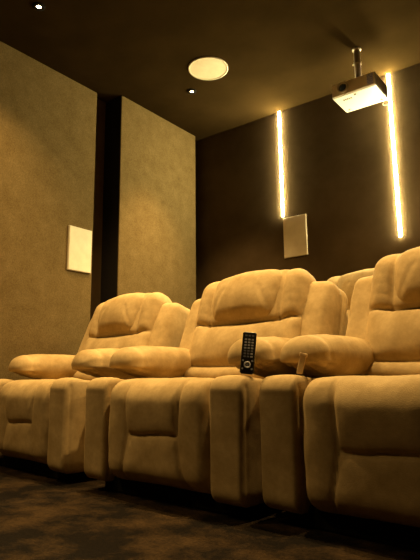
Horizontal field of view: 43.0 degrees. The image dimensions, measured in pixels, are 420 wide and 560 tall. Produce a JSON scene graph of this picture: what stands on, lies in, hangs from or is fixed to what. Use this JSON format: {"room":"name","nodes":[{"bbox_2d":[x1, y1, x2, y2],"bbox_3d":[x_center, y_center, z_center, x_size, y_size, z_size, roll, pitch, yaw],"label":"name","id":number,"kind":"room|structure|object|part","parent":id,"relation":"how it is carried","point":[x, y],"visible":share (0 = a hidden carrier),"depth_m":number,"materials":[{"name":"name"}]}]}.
{"room":"home theater","nodes":[
{"label":"home theater","id":0,"kind":"room"},
{"bbox_2d":[90,98,105,320],"bbox_3d":[-2.328,-0.444,2.862,0.100,3.000,6.743,-8,-13,36],"label":"wall","id":1,"kind":"structure","parent":0,"point":[101,106],"depth_m":4.63,"materials":[{"name":"paint"}]},
{"bbox_2d":[0,41,96,380],"bbox_3d":[-2.622,-0.537,2.342,0.072,3.000,5.346,-8,-13,36],"label":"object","id":2,"kind":"object","parent":1,"relation":"attached to","point":[48,118],"visible":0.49,"depth_m":4.07,"materials":[{"name":"fabric"}]},
{"bbox_2d":[67,225,91,273],"bbox_3d":[-1.051,-0.244,4.310,0.019,0.361,0.232,-8,-13,36],"label":"wall speaker","id":3,"kind":"object","parent":2,"relation":"attached to","point":[79,249],"visible":1,"depth_m":4.29,"materials":[{"name":"beige"}]},
{"bbox_2d":[100,96,195,309],"bbox_3d":[-0.535,-0.079,4.929,0.211,3.000,1.039,-8,-13,36],"label":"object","id":4,"kind":"object","parent":1,"relation":"attached to","point":[149,223],"visible":0.56,"depth_m":4.83,"materials":[{"name":"beige fabric"}]},
{"bbox_3d":[-0.540,-0.079,4.933,0.199,3.000,1.039,-8,-13,36],"label":"panel frame","id":5,"kind":"part","parent":4,"relation":"part of","materials":[{"name":"black paint"}]},
{"bbox_2d":[0,0,419,140],"bbox_3d":[0.015,-2.306,1.446,5.950,0.100,6.843,-8,-13,36],"label":"ceiling","id":6,"kind":"structure","parent":0,"point":[280,55],"depth_m":4.05,"materials":[{"name":"paint"}]},
{"bbox_2d":[33,2,44,10],"bbox_3d":[-1.152,-1.841,3.594,0.080,0.008,0.080,-8,-13,36],"label":"recessed light","id":7,"kind":"object","parent":6,"relation":"in","point":[38,6],"visible":1,"depth_m":3.59,"materials":[{"name":"black paint"}]},
{"bbox_2d":[187,89,196,93],"bbox_3d":[-0.158,-1.652,4.675,0.080,0.008,0.080,-8,-13,36],"label":"recessed light","id":8,"kind":"object","parent":6,"relation":"in","point":[190,91],"visible":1,"depth_m":4.67,"materials":[{"name":"black paint"}]},
{"bbox_2d":[188,56,227,79],"bbox_3d":[-0.014,-1.716,4.333,0.326,0.010,0.326,-8,-13,36],"label":"ceiling speaker","id":9,"kind":"object","parent":6,"relation":"attached to","point":[207,67],"visible":1,"depth_m":4.32,"materials":[{"name":"beige"}]},
{"bbox_2d":[352,47,361,77],"bbox_3d":[1.146,-1.642,4.105,0.090,0.260,0.124,-8,-13,36],"label":"mount","id":10,"kind":"object","parent":6,"relation":"attached to","point":[357,62],"visible":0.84,"depth_m":4.07,"materials":[{"name":"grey metal"}]},
{"bbox_2d":[332,71,390,112],"bbox_3d":[1.167,-1.431,4.126,0.356,0.152,0.319,-8,-13,36],"label":"projector","id":11,"kind":"object","parent":10,"relation":"hanging from","point":[368,89],"visible":1,"depth_m":4.06,"materials":[{"name":"plastic"},{"name":"glass"}]},
{"bbox_3d":[1.012,-1.465,4.065,0.052,0.052,0.026,-8,-13,36],"label":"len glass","id":12,"kind":"part","parent":11,"relation":"part of","materials":[{"name":"black glass"}]},
{"bbox_3d":[1.079,-1.470,4.026,0.336,0.102,0.010,-8,-13,36],"label":"panel","id":13,"kind":"part","parent":11,"relation":"part of","materials":[{"name":"beige plastic"}]},
{"bbox_2d":[377,76,384,89],"bbox_3d":[1.292,-1.472,4.023,0.004,0.068,0.156,-8,-13,36],"label":"vent","id":14,"kind":"object","parent":11,"relation":"attached to","point":[380,84],"depth_m":4.00,"materials":[{"name":"plastic"}]},
{"bbox_2d":[0,465,419,559],"bbox_3d":[0.046,0.742,0.882,5.950,0.100,6.843,-8,-13,36],"label":"floor","id":15,"kind":"structure","parent":0,"point":[42,517],"depth_m":1.85,"materials":[{"name":"carpet"}]},
{"bbox_2d":[0,292,189,480],"bbox_3d":[-0.747,0.611,3.450,1.048,1.108,1.029,10,-15,-44],"label":"recliner chair","id":16,"kind":"object","parent":15,"relation":"on","point":[42,419],"visible":0.67,"depth_m":3.08,"materials":[{"name":"fabric"}]},
{"bbox_3d":[-1.079,0.919,3.646,0.866,0.484,0.174,10,-15,-44],"label":"armrest","id":17,"kind":"part","parent":16,"relation":"part of","materials":[{"name":"fabric"}]},
{"bbox_2d":[8,354,77,379],"bbox_3d":[-1.058,0.613,3.713,0.679,0.188,0.222,10,-15,-44],"label":"armrest","id":18,"kind":"object","parent":16,"relation":"on","point":[34,366],"depth_m":3.55,"materials":[{"name":"fabric"}]},
{"bbox_3d":[-0.500,0.806,3.072,0.867,0.485,0.175,10,-15,-44],"label":"armrest","id":19,"kind":"part","parent":16,"relation":"part of","materials":[{"name":"fabric"}]},
{"bbox_2d":[71,348,136,379],"bbox_3d":[-0.494,0.501,3.153,0.679,0.185,0.228,10,-15,-44],"label":"armrest","id":20,"kind":"object","parent":16,"relation":"on","point":[93,362],"depth_m":2.94,"materials":[{"name":"fabric"}]},
{"bbox_2d":[98,293,144,333],"bbox_3d":[-0.597,0.251,3.673,0.218,0.323,0.467,10,-15,-44],"label":"pillow","id":21,"kind":"object","parent":16,"relation":"on","point":[120,314],"depth_m":3.55,"materials":[{"name":"fabric"}]},
{"bbox_3d":[-0.596,0.429,3.640,0.379,0.674,0.749,10,-15,-44],"label":"backrest","id":22,"kind":"part","parent":16,"relation":"part of","materials":[{"name":"fabric"}]},
{"bbox_2d":[84,268,347,516],"bbox_3d":[0.073,0.464,2.700,1.029,1.108,1.048,-10,-14,41],"label":"recliner chair","id":23,"kind":"object","parent":15,"relation":"on","point":[186,431],"visible":0.85,"depth_m":2.37,"materials":[{"name":"beige"}]},
{"bbox_3d":[-0.274,0.768,2.875,0.174,0.484,0.866,-10,-14,41],"label":"armrest","id":24,"kind":"part","parent":23,"relation":"part of","materials":[{"name":"fabric"}]},
{"bbox_2d":[109,346,191,377],"bbox_3d":[-0.254,0.462,2.943,0.222,0.188,0.679,-10,-14,41],"label":"armrest","id":25,"kind":"object","parent":23,"relation":"on","point":[136,361],"depth_m":2.78,"materials":[{"name":"fabric"}]},
{"bbox_3d":[0.340,0.661,2.337,0.175,0.485,0.867,-10,-14,41],"label":"armrest","id":26,"kind":"part","parent":23,"relation":"part of","materials":[{"name":"fabric"}]},
{"bbox_2d":[213,269,281,320],"bbox_3d":[0.213,0.106,2.932,0.467,0.323,0.218,-10,-14,41],"label":"pillow","id":27,"kind":"object","parent":23,"relation":"on","point":[252,295],"depth_m":2.83,"materials":[{"name":"fabric"}]},
{"bbox_2d":[240,332,256,374],"bbox_3d":[0.151,0.288,2.101,0.071,0.168,0.033,-2,-11,7],"label":"remote control","id":28,"kind":"object","parent":23,"relation":"on","point":[248,351],"visible":1,"depth_m":2.09,"materials":[{"name":"black plastic"}]},
{"bbox_3d":[0.214,0.284,2.899,0.749,0.674,0.379,-10,-14,41],"label":"backrest","id":29,"kind":"part","parent":23,"relation":"part of","materials":[{"name":"fabric"}]},
{"bbox_2d":[227,336,311,377],"bbox_3d":[0.345,0.357,2.418,0.228,0.185,0.679,-10,-14,41],"label":"armrest","id":30,"kind":"object","parent":23,"relation":"on","point":[268,349],"depth_m":2.21,"materials":[{"name":"fabric"}]},
{"bbox_2d":[259,246,419,550],"bbox_3d":[0.875,0.335,2.043,1.029,1.108,1.048,-10,-14,43],"label":"recliner chair","id":31,"kind":"object","parent":15,"relation":"on","point":[340,447],"depth_m":1.83,"materials":[{"name":"fabric"}]},
{"bbox_3d":[0.536,0.641,2.231,0.174,0.484,0.866,-10,-14,43],"label":"armrest","id":32,"kind":"part","parent":31,"relation":"part of","materials":[{"name":"fabric"}]},
{"bbox_3d":[0.344,0.311,1.990,0.043,0.082,0.025,-3,-11,12],"label":"wooden strip","id":33,"kind":"part","parent":31,"relation":"part of","materials":[{"name":"brown wood"}]},
{"bbox_2d":[280,334,374,377],"bbox_3d":[0.556,0.335,2.298,0.222,0.188,0.679,-10,-14,43],"label":"armrest","id":34,"kind":"object","parent":31,"relation":"on","point":[349,354],"depth_m":2.12,"materials":[{"name":"fabric"}]},
{"bbox_3d":[1.021,0.154,2.238,0.749,0.674,0.379,-10,-14,43],"label":"backrest","id":35,"kind":"part","parent":31,"relation":"part of","materials":[{"name":"fabric"}]},
{"bbox_2d":[396,246,419,302],"bbox_3d":[1.021,-0.024,2.271,0.467,0.323,0.218,-10,-14,43],"label":"pillow","id":36,"kind":"object","parent":31,"relation":"on","point":[408,262],"depth_m":2.31,"materials":[{"name":"fabric"}]},
{"bbox_3d":[1.816,0.953,2.941,5.630,0.200,1.213,-8,-13,36],"label":"platform","id":37,"kind":"object","parent":15,"relation":"on","visible":0},
{"bbox_2d":[327,268,373,317],"bbox_3d":[1.029,0.426,3.648,1.029,1.108,1.048,-8,-13,36],"label":"recliner chair","id":38,"kind":"object","parent":37,"relation":"on","point":[346,282],"visible":0.02,"depth_m":3.90,"materials":[{"name":"fabric"}]},
{"bbox_3d":[1.156,0.249,3.858,0.749,0.674,0.379,-8,-13,36],"label":"backrest","id":39,"kind":"part","parent":38,"relation":"part of","materials":[{"name":"fabric"}]},
{"bbox_2d":[338,268,373,305],"bbox_3d":[1.156,0.071,3.891,0.467,0.323,0.218,-8,-13,36],"label":"pillow","id":40,"kind":"object","parent":38,"relation":"on","point":[346,282],"depth_m":3.89,"materials":[{"name":"fabric"}]},
{"bbox_2d":[195,63,419,299],"bbox_3d":[2.072,-0.314,3.805,5.950,3.000,0.100,-8,-13,36],"label":"wall","id":41,"kind":"structure","parent":0,"point":[338,168],"depth_m":4.72,"materials":[{"name":"paint"}]},
{"bbox_2d":[278,112,283,216],"bbox_3d":[0.659,-1.085,4.962,0.026,1.034,0.013,-8,-13,36],"label":"led strip","id":42,"kind":"object","parent":41,"relation":"attached to","point":[279,113],"visible":1,"depth_m":4.95,"materials":[{"name":"grey plastic"}]},
{"bbox_2d":[283,214,307,257],"bbox_3d":[0.760,-0.391,4.762,0.234,0.374,0.011,-8,-13,36],"label":"wall speaker","id":43,"kind":"object","parent":41,"relation":"attached to","point":[294,227],"visible":1,"depth_m":4.75,"materials":[{"name":"beige"}]},
{"bbox_2d":[386,73,401,236],"bbox_3d":[1.487,-1.026,4.312,0.026,1.402,0.013,-8,-13,36],"label":"led strip","id":44,"kind":"object","parent":41,"relation":"attached to","point":[388,74],"visible":1,"depth_m":4.30,"materials":[{"name":"grey"}]}
]}

